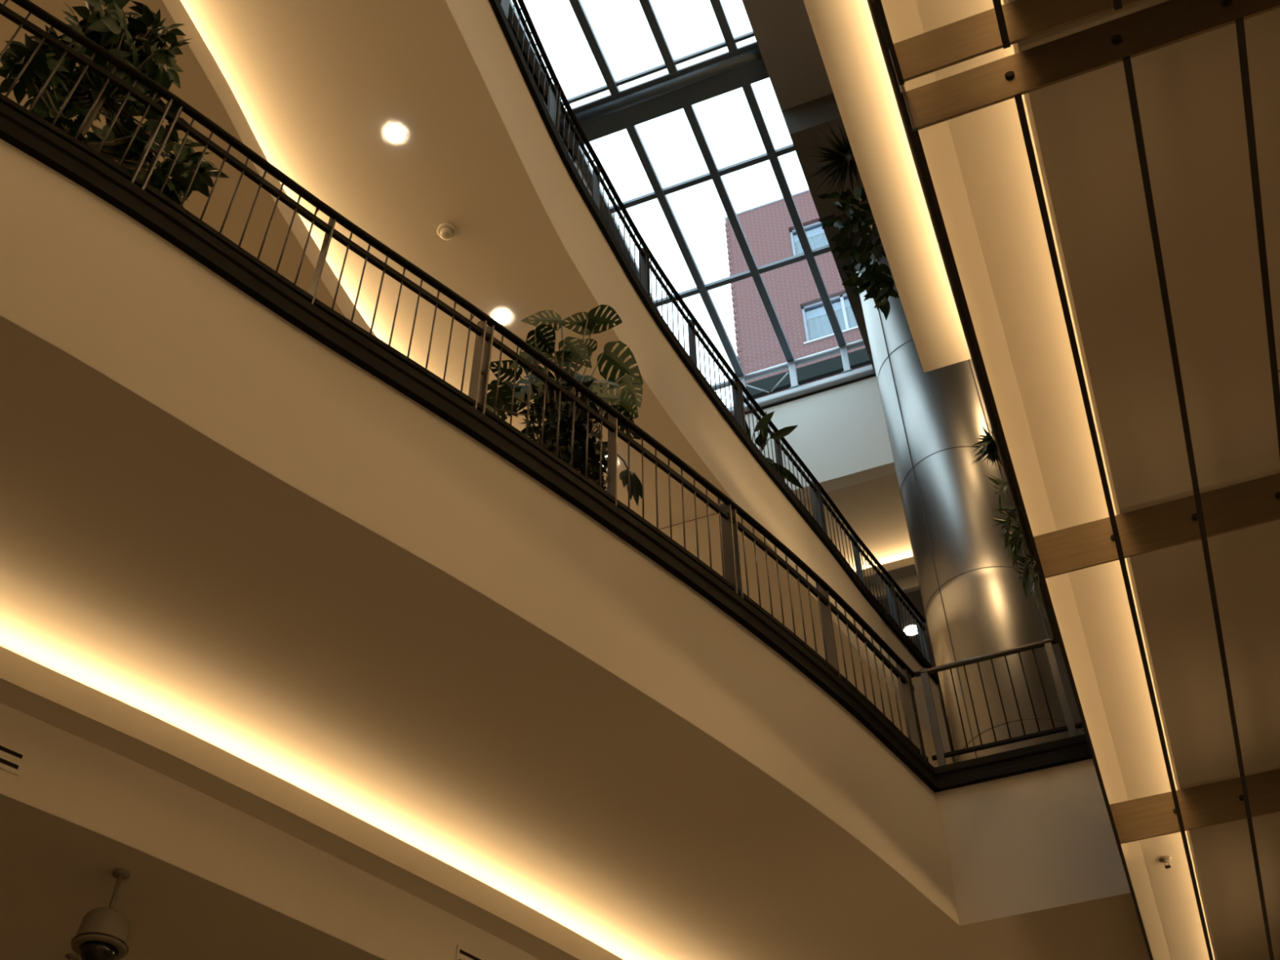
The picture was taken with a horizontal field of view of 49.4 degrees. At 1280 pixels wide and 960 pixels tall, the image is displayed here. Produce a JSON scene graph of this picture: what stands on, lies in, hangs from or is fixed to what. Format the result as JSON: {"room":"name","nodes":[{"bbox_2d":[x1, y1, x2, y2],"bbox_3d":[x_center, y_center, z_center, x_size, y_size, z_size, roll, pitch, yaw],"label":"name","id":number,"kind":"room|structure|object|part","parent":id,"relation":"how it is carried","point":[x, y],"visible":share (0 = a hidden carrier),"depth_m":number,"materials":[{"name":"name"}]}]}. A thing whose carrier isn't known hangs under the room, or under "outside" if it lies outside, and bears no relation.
{"room":"shopping mall","nodes":[
{"label":"shopping mall","id":0,"kind":"room"},
{"bbox_2d":[0,0,345,316],"bbox_3d":[-5.317,0.311,14.333,10.749,0.004,21.000,-16,-48,14],"label":"wall","id":1,"kind":"structure","parent":0,"point":[196,90],"depth_m":11.65,"materials":[{"name":"paint"}]},
{"bbox_2d":[0,792,386,959],"bbox_3d":[-4.976,4.516,10.214,11.154,0.004,20.410,-16,-48,14],"label":"ceiling","id":2,"kind":"structure","parent":0,"point":[55,870],"depth_m":8.38,"materials":[{"name":"paint"}]},
{"bbox_2d":[65,953,79,959],"bbox_3d":[-3.591,3.037,8.774,0.090,0.068,0.090,-16,-48,14],"label":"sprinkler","id":3,"kind":"object","parent":2,"relation":"attached to","point":[68,956],"visible":0.97,"depth_m":8.78,"materials":[{"name":"metal"}]},
{"bbox_2d":[71,868,130,959],"bbox_3d":[-3.024,2.492,7.903,0.312,0.585,0.312,-16,-48,14],"label":"dome camera","id":4,"kind":"object","parent":2,"relation":"attached to","point":[103,932],"visible":1,"depth_m":7.74,"materials":[{"name":"white plastic"}]},
{"bbox_3d":[-3.026,2.299,8.105,0.100,0.025,0.100,-16,-48,14],"label":"ceiling plate","id":5,"kind":"part","parent":4,"relation":"part of","materials":[{"name":"white plastic"}]},
{"bbox_2d":[498,0,604,217],"bbox_3d":[-6.121,-5.390,21.119,9.070,0.300,27.500,-16,-48,14],"label":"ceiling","id":6,"kind":"structure","parent":0,"point":[580,171],"depth_m":21.47,"materials":[{"name":"beige paint"}]},
{"bbox_2d":[180,0,955,767],"bbox_3d":[-3.953,0.470,16.019,12.269,1.404,24.415,-16,-48,14],"label":"ceiling","id":7,"kind":"structure","parent":0,"point":[318,85],"depth_m":12.58,"materials":[{"name":"paint"}]},
{"bbox_2d":[162,0,376,337],"bbox_3d":[-1.742,-0.836,13.556,1.597,0.400,21.110,-19,-49,17],"label":"cove","id":8,"kind":"object","parent":7,"relation":"attached to","point":[177,11],"visible":0.1,"depth_m":11.51,"materials":[{"name":"paint"}]},
{"bbox_2d":[385,124,405,142],"bbox_3d":[-2.079,-2.934,11.796,0.226,0.045,0.226,-16,-48,14],"label":"recessed light","id":9,"kind":"object","parent":7,"relation":"attached to","point":[393,132],"visible":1,"depth_m":11.78,"materials":[{"name":"white glass"}]},
{"bbox_2d":[436,222,456,239],"bbox_3d":[-1.736,-2.211,12.462,0.170,0.085,0.170,-16,-48,14],"label":"smoke detector","id":10,"kind":"object","parent":7,"relation":"attached to","point":[446,231],"visible":1,"depth_m":12.43,"materials":[{"name":"white plastic"}]},
{"bbox_2d":[493,309,511,324],"bbox_3d":[-1.305,-1.534,13.140,0.226,0.045,0.226,-16,-48,14],"label":"recessed light","id":11,"kind":"object","parent":7,"relation":"attached to","point":[501,316],"visible":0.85,"depth_m":13.12,"materials":[{"name":"white glass"}]},
{"bbox_2d":[659,512,717,529],"bbox_3d":[0.379,0.490,15.111,1.370,0.004,0.008,-16,-48,14],"label":"trim","id":12,"kind":"structure","parent":7,"relation":"attached to","point":[716,513],"depth_m":15.07,"materials":[{"name":"black metal"}]},
{"bbox_2d":[499,0,932,666],"bbox_3d":[-0.368,-3.598,13.866,0.980,1.160,18.755,-19,-49,17],"label":"railing","id":13,"kind":"object","parent":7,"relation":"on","point":[556,93],"visible":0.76,"depth_m":16.09,"materials":[{"name":"metal"}]},
{"bbox_3d":[-1.266,-4.454,13.040,0.085,1.160,0.012,-15,-48,13],"label":"post","id":14,"kind":"part","parent":13,"relation":"part of","materials":[{"name":"metal"}]},
{"bbox_3d":[-0.861,-3.638,13.778,0.095,1.095,0.076,-16,-48,14],"label":"post","id":15,"kind":"part","parent":13,"relation":"part of","materials":[{"name":"metal"}]},
{"bbox_3d":[-0.459,-2.989,14.445,0.085,1.160,0.012,-19,-49,16],"label":"post","id":16,"kind":"part","parent":13,"relation":"part of","materials":[{"name":"metal"}]},
{"bbox_3d":[0.049,-2.203,15.156,0.095,1.095,0.076,-21,-50,19],"label":"post","id":17,"kind":"part","parent":13,"relation":"part of","materials":[{"name":"metal"}]},
{"bbox_3d":[0.601,-1.513,15.865,0.085,1.160,0.012,-23,-50,20],"label":"post","id":18,"kind":"part","parent":13,"relation":"part of","materials":[{"name":"metal"}]},
{"bbox_3d":[1.172,-0.816,16.491,0.095,1.095,0.076,-24,-51,21],"label":"post","id":19,"kind":"part","parent":13,"relation":"part of","materials":[{"name":"metal"}]},
{"bbox_3d":[1.719,-0.218,17.112,0.085,1.160,0.012,-25,-51,22],"label":"post","id":20,"kind":"part","parent":13,"relation":"part of","materials":[{"name":"metal"}]},
{"bbox_3d":[-0.360,-3.331,13.582,0.908,0.040,18.755,-19,-49,17],"label":"rail","id":21,"kind":"part","parent":13,"relation":"part of","materials":[{"name":"metal"}]},
{"bbox_3d":[2.276,0.420,17.681,0.095,1.095,0.076,-25,-51,21],"label":"post","id":22,"kind":"part","parent":13,"relation":"part of","materials":[{"name":"metal"}]},
{"bbox_3d":[2.891,1.122,18.402,0.085,1.160,0.012,-25,-51,21],"label":"post","id":23,"kind":"part","parent":13,"relation":"part of","materials":[{"name":"metal"}]},
{"bbox_3d":[3.462,1.749,18.961,0.095,1.095,0.076,-26,-51,22],"label":"post","id":24,"kind":"part","parent":13,"relation":"part of","materials":[{"name":"metal"}]},
{"bbox_3d":[3.990,2.313,19.549,0.085,1.160,0.012,-26,-51,22],"label":"post","id":25,"kind":"part","parent":13,"relation":"part of","materials":[{"name":"metal"}]},
{"bbox_2d":[745,411,804,489],"bbox_3d":[1.652,-0.319,16.974,1.170,0.982,0.769,16,-49,-16],"label":"potted plant","id":26,"kind":"object","parent":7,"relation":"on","point":[762,423],"visible":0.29,"depth_m":17.00,"materials":[{"name":"green plant"}]},
{"bbox_3d":[1.450,-0.320,16.878,0.251,0.460,0.429,8,-47,-8],"label":"stem","id":27,"kind":"part","parent":26,"relation":"part of","materials":[{"name":"green plant"}]},
{"bbox_2d":[0,102,1150,959],"bbox_3d":[-2.986,4.207,12.041,14.020,1.354,23.814,-16,-48,14],"label":"balcony","id":28,"kind":"object","parent":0,"point":[231,516],"visible":0.91,"depth_m":8.33,"materials":[{"name":"paint"}]},
{"bbox_2d":[0,0,230,207],"bbox_3d":[-3.236,-2.235,8.593,1.501,2.571,0.856,24,-51,-22],"label":"potted plant","id":29,"kind":"object","parent":28,"relation":"on","point":[111,30],"visible":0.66,"depth_m":8.66,"materials":[{"name":"green plant"}]},
{"bbox_3d":[-3.263,-2.335,8.691,1.166,2.053,0.544,30,-54,-26],"label":"stem","id":30,"kind":"part","parent":29,"relation":"part of","materials":[{"name":"plant"}]},
{"bbox_2d":[0,645,622,959],"bbox_3d":[-1.987,3.189,9.564,1.983,0.840,21.388,-30,-53,25],"label":"ceiling","id":31,"kind":"structure","parent":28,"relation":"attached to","point":[95,761],"depth_m":8.48,"materials":[{"name":"paint"}]},
{"bbox_2d":[0,741,27,775],"bbox_3d":[-3.683,1.399,7.548,0.717,0.150,0.007,35,-56,-29],"label":"air vent","id":32,"kind":"object","parent":31,"relation":"attached to","point":[12,758],"visible":1,"depth_m":7.69,"materials":[{"name":"metal"}]},
{"bbox_2d":[456,944,488,959],"bbox_3d":[-1.009,3.362,9.497,0.007,0.150,0.658,-33,-54,27],"label":"air vent","id":33,"kind":"object","parent":31,"relation":"attached to","point":[463,953],"visible":1,"depth_m":9.39,"materials":[{"name":"metal"}]},
{"bbox_2d":[0,0,928,761],"bbox_3d":[-1.947,-1.195,8.540,12.410,1.160,0.469,35,-56,-29],"label":"railing","id":34,"kind":"object","parent":28,"relation":"on","point":[727,511],"visible":0.9,"depth_m":9.01,"materials":[{"name":"metal"}]},
{"bbox_3d":[-2.754,-1.858,7.854,0.076,1.095,0.095,34,-56,-29],"label":"post","id":35,"kind":"part","parent":34,"relation":"part of","materials":[{"name":"metal"}]},
{"bbox_3d":[-1.939,-1.306,8.434,0.012,1.160,0.085,34,-55,-29],"label":"post","id":36,"kind":"part","parent":34,"relation":"part of","materials":[{"name":"metal"}]},
{"bbox_3d":[-1.033,-0.693,8.984,0.076,1.095,0.095,34,-56,-29],"label":"post","id":37,"kind":"part","parent":34,"relation":"part of","materials":[{"name":"metal"}]},
{"bbox_3d":[-0.191,-0.111,9.593,0.085,1.160,0.012,-35,-56,29],"label":"post","id":38,"kind":"part","parent":34,"relation":"part of","materials":[{"name":"metal"}]},
{"bbox_3d":[0.673,0.560,10.197,0.095,1.095,0.076,-33,-54,27],"label":"post","id":39,"kind":"part","parent":34,"relation":"part of","materials":[{"name":"metal"}]},
{"bbox_3d":[1.484,1.228,10.887,0.085,1.160,0.012,-30,-53,25],"label":"post","id":40,"kind":"part","parent":34,"relation":"part of","materials":[{"name":"metal"}]},
{"bbox_3d":[2.264,1.994,11.581,0.095,1.095,0.076,-28,-52,24],"label":"post","id":41,"kind":"part","parent":34,"relation":"part of","materials":[{"name":"metal"}]},
{"bbox_2d":[485,304,644,481],"bbox_3d":[-0.453,-0.480,10.697,0.656,3.151,2.005,-31,-53,26],"label":"potted plant","id":42,"kind":"object","parent":28,"relation":"on","point":[570,353],"visible":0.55,"depth_m":11.13,"materials":[{"name":"green plant"}]},
{"bbox_3d":[-0.560,-0.642,10.755,0.408,2.564,1.548,-32,-54,26],"label":"stem","id":43,"kind":"part","parent":42,"relation":"part of","materials":[{"name":"green plant"}]},
{"bbox_2d":[617,453,642,505],"bbox_3d":[-0.107,-0.019,10.669,0.318,0.444,0.050,28,-53,-25],"label":"leaf","id":44,"kind":"object","parent":42,"relation":"attached to","point":[636,486],"visible":0.84,"depth_m":10.67,"materials":[{"name":"green plant"}]},
{"bbox_3d":[-0.147,-0.146,10.743,0.209,0.160,0.013,33,-55,-28],"label":"stem","id":45,"kind":"part","parent":44,"relation":"part of","materials":[{"name":"green plant"}]},
{"bbox_2d":[518,368,619,491],"bbox_3d":[-0.574,-0.074,10.111,0.752,1.745,0.999,-16,-48,14],"label":"potted plant","id":46,"kind":"object","parent":28,"relation":"on","point":[550,425],"visible":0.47,"depth_m":10.10,"materials":[{"name":"green plant"}]},
{"bbox_3d":[-0.581,-0.114,10.098,0.598,1.224,0.608,-16,-48,14],"label":"stem","id":47,"kind":"part","parent":46,"relation":"part of","materials":[{"name":"green plant"}]},
{"bbox_2d":[852,222,1084,762],"bbox_3d":[4.064,0.391,17.461,1.446,11.660,1.446,-16,-48,14],"label":"column","id":48,"kind":"structure","parent":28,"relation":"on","point":[975,604],"depth_m":16.24,"materials":[{"name":"silver metal"}]},
{"bbox_2d":[914,638,1083,766],"bbox_3d":[2.948,1.866,11.470,1.230,1.080,0.056,-16,-48,14],"label":"railing","id":49,"kind":"object","parent":28,"relation":"on","point":[940,756],"visible":0.97,"depth_m":11.49,"materials":[{"name":"metal"}]},
{"bbox_3d":[2.451,2.012,11.604,0.060,1.080,0.050,-16,-48,14],"label":"post","id":50,"kind":"part","parent":49,"relation":"part of","materials":[{"name":"metal"}]},
{"bbox_3d":[2.943,1.513,11.838,1.230,0.050,0.052,-16,-48,14],"label":"handrail","id":51,"kind":"part","parent":49,"relation":"part of","materials":[{"name":"metal"}]},
{"bbox_3d":[2.956,2.112,11.214,1.220,0.030,0.030,-16,-48,14],"label":"rail","id":52,"kind":"part","parent":49,"relation":"part of","materials":[{"name":"metal"}]},
{"bbox_3d":[3.438,1.727,11.342,0.060,1.080,0.050,-16,-48,14],"label":"post","id":53,"kind":"part","parent":49,"relation":"part of","materials":[{"name":"metal"}]},
{"bbox_2d":[874,0,1279,959],"bbox_3d":[4.391,0.506,7.456,4.186,0.315,19.500,-16,-48,14],"label":"steel frame","id":54,"kind":"object","parent":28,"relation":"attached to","point":[1199,516],"visible":1,"depth_m":5.93,"materials":[{"name":"brown metal"}]},
{"bbox_3d":[-0.065,-3.646,3.653,0.010,0.020,5.762,-16,-48,14],"label":"edge trim","id":55,"kind":"part","parent":54,"relation":"part of","materials":[{"name":"metal"}]},
{"bbox_3d":[-0.057,-3.443,3.436,0.020,0.015,5.762,-16,-48,14],"label":"edge trim","id":56,"kind":"part","parent":54,"relation":"part of","materials":[{"name":"metal"}]},
{"bbox_3d":[3.538,2.972,10.002,0.010,0.020,13.530,-16,-48,14],"label":"edge trim","id":57,"kind":"part","parent":54,"relation":"part of","materials":[{"name":"metal"}]},
{"bbox_3d":[3.547,3.176,9.785,0.020,0.015,13.530,-16,-48,14],"label":"edge trim","id":58,"kind":"part","parent":54,"relation":"part of","materials":[{"name":"metal"}]},
{"bbox_2d":[742,0,833,111],"bbox_3d":[4.078,-12.655,14.368,10.690,0.400,16.500,-16,-48,14],"label":"ceiling","id":59,"kind":"structure","parent":0,"point":[783,31],"depth_m":20.18,"materials":[{"name":"beige paint"}]},
{"bbox_2d":[499,0,864,402],"bbox_3d":[0.649,-7.604,18.824,9.000,0.970,16.520,-16,-48,14],"label":"frame","id":60,"kind":"structure","parent":59,"relation":"in","point":[737,68],"depth_m":21.16,"materials":[{"name":"black metal"}]},
{"bbox_2d":[746,372,788,392],"bbox_3d":[2.225,-1.641,24.161,0.777,0.377,0.024,-16,-48,14],"label":"brace","id":61,"kind":"object","parent":60,"relation":"attached to","point":[787,373],"visible":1,"depth_m":24.13,"materials":[{"name":"grey metal"}]},
{"bbox_3d":[2.048,-1.590,24.208,0.396,0.377,0.024,-16,-48,14],"label":"rod","id":62,"kind":"part","parent":61,"relation":"part of","materials":[{"name":"grey metal"}]},
{"bbox_3d":[2.420,-1.698,24.109,0.357,0.376,0.024,-16,-48,14],"label":"rod","id":63,"kind":"part","parent":61,"relation":"part of","materials":[{"name":"grey metal"}]},
{"bbox_3d":[2.693,-1.534,23.985,0.180,0.030,0.220,-16,-48,14],"label":"foot plate","id":64,"kind":"part","parent":60,"relation":"part of","materials":[{"name":"grey metal"}]},
{"bbox_2d":[745,376,896,499],"bbox_3d":[3.692,-0.839,22.904,9.000,2.150,0.250,-16,-48,14],"label":"wall","id":65,"kind":"structure","parent":0,"point":[841,435],"depth_m":22.89,"materials":[{"name":"white paint"}]},
{"bbox_2d":[727,364,875,415],"bbox_3d":[3.670,-1.677,23.735,9.000,0.150,0.420,-16,-48,14],"label":"sill","id":66,"kind":"structure","parent":65,"relation":"on","point":[867,371],"depth_m":23.76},
{"bbox_2d":[733,373,875,416],"bbox_3d":[3.634,-1.678,23.602,9.000,0.040,0.020,-16,-48,14],"label":"trim","id":67,"kind":"structure","parent":65,"relation":"attached to","point":[873,375],"depth_m":23.76,"materials":[{"name":"grey metal"}]},
{"bbox_2d":[781,93,875,375],"bbox_3d":[8.087,-5.011,21.196,10.725,1.130,5.500,-16,-48,14],"label":"wall","id":68,"kind":"structure","parent":0,"point":[802,121],"depth_m":20.70,"materials":[{"name":"beige paint"}]},
{"bbox_2d":[799,473,913,571],"bbox_3d":[4.153,0.715,22.947,9.000,0.060,2.230,-16,-48,14],"label":"ceiling","id":69,"kind":"structure","parent":0,"point":[873,508],"depth_m":22.82,"materials":[{"name":"paint"}]},
{"bbox_2d":[854,555,919,599],"bbox_3d":[4.499,1.557,23.331,9.000,0.550,0.350,-16,-48,14],"label":"cove","id":70,"kind":"object","parent":69,"relation":"attached to","point":[903,571],"visible":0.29,"depth_m":23.33,"materials":[{"name":"paint"}]},
{"bbox_2d":[803,0,971,372],"bbox_3d":[4.946,-6.721,8.947,9.395,1.550,12.120,-16,-48,14],"label":"balcony","id":71,"kind":"object","parent":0,"point":[845,33],"visible":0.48,"depth_m":12.11,"materials":[{"name":"paint"}]},
{"bbox_2d":[807,120,861,199],"bbox_3d":[2.316,-3.211,14.440,1.205,1.596,0.936,-16,-48,14],"label":"potted plant","id":72,"kind":"object","parent":71,"relation":"on","point":[838,159],"visible":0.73,"depth_m":14.70,"materials":[{"name":"green plant"}]},
{"bbox_2d":[817,186,898,320],"bbox_3d":[2.623,-2.480,14.840,1.266,2.339,0.802,-16,-48,14],"label":"potted plant","id":73,"kind":"object","parent":71,"relation":"on","point":[872,279],"visible":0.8,"depth_m":14.92,"materials":[{"name":"green plant"}]},
{"bbox_3d":[2.618,-2.606,14.834,0.782,0.987,0.055,-23,-50,20],"label":"stem","id":74,"kind":"part","parent":73,"relation":"part of","materials":[{"name":"plant"}]},
{"bbox_2d":[879,590,940,691],"bbox_3d":[5.205,3.023,24.391,9.000,0.050,3.500,-16,-48,14],"label":"ceiling","id":75,"kind":"structure","parent":0,"point":[915,597],"depth_m":23.64,"materials":[{"name":"white paint"}]},
{"bbox_2d":[902,623,917,636],"bbox_3d":[4.678,2.602,23.918,0.330,0.045,0.330,-16,-48,14],"label":"recessed light","id":76,"kind":"object","parent":75,"relation":"in","point":[908,628],"visible":0.43,"depth_m":23.89,"materials":[{"name":"white glass"}]},
{"bbox_2d":[880,0,1279,959],"bbox_3d":[7.471,0.953,9.044,8.880,1.340,24.400,-16,-48,14],"label":"ceiling","id":77,"kind":"structure","parent":0,"point":[1189,95],"depth_m":6.85,"materials":[{"name":"paint"}]},
{"bbox_2d":[866,0,1058,642],"bbox_3d":[1.396,-2.223,7.516,0.118,1.125,11.720,-16,-48,14],"label":"railing","id":78,"kind":"object","parent":77,"relation":"attached to","point":[886,53],"visible":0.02,"depth_m":9.10,"materials":[{"name":"metal"}]},
{"bbox_2d":[972,423,1002,471],"bbox_3d":[2.975,0.180,10.467,0.754,1.854,0.429,-7,-47,6],"label":"potted plant","id":79,"kind":"object","parent":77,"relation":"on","point":[989,447],"visible":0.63,"depth_m":10.95,"materials":[{"name":"green plant"}]},
{"bbox_2d":[984,473,1040,608],"bbox_3d":[3.117,0.571,10.454,0.783,1.295,1.100,-16,-48,14],"label":"potted plant","id":80,"kind":"object","parent":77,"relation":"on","point":[1014,537],"visible":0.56,"depth_m":10.77,"materials":[{"name":"green plant"}]},
{"bbox_3d":[2.958,0.519,10.578,0.401,0.854,0.814,-33,-54,27],"label":"stem","id":81,"kind":"part","parent":80,"relation":"part of","materials":[{"name":"green plant"}]},
{"bbox_2d":[1159,855,1171,868],"bbox_3d":[3.902,2.838,10.301,0.090,0.068,0.090,-16,-48,14],"label":"sprinkler","id":82,"kind":"object","parent":77,"relation":"attached to","point":[1165,859],"visible":1,"depth_m":10.30,"materials":[{"name":"metal"}]},
{"label":"outside","id":83,"kind":"structure","parent":0,"visible":0},
{"bbox_2d":[723,186,871,401],"bbox_3d":[10.825,0.124,33.985,14.720,20.850,8.120,-16,-48,14],"label":"building","id":84,"kind":"structure","parent":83,"point":[768,228],"depth_m":36.82,"materials":[{"name":"brick"}]},
{"bbox_2d":[793,224,824,242],"bbox_3d":[5.287,-7.085,38.915,2.180,0.420,0.020,-16,-48,14],"label":"shade","id":85,"kind":"object","parent":84,"relation":"hanging from","point":[815,231],"depth_m":39.01,"materials":[{"name":"white fabric"}]},
{"bbox_2d":[794,233,828,254],"bbox_3d":[5.300,-6.523,38.352,2.180,1.310,0.040,-16,-48,14],"label":"curtain","id":86,"kind":"object","parent":84,"relation":"hanging from","point":[815,240],"depth_m":38.74,"materials":[{"name":"white fabric"}]},
{"bbox_2d":[804,297,850,319],"bbox_3d":[5.314,-4.607,36.317,2.180,0.420,0.020,-16,-48,14],"label":"shade","id":87,"kind":"object","parent":84,"relation":"hanging from","point":[817,312],"depth_m":36.40,"materials":[{"name":"white fabric"}]},
{"bbox_3d":[5.249,-3.731,35.114,2.280,0.050,0.160,-16,-48,14],"label":"sill","id":88,"kind":"part","parent":84,"relation":"part of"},
{"bbox_2d":[806,306,857,340],"bbox_3d":[5.328,-4.045,35.754,2.180,1.310,0.040,-16,-48,14],"label":"curtain","id":89,"kind":"object","parent":84,"relation":"hanging from","point":[818,324],"depth_m":36.03,"materials":[{"name":"white fabric"}]}
]}

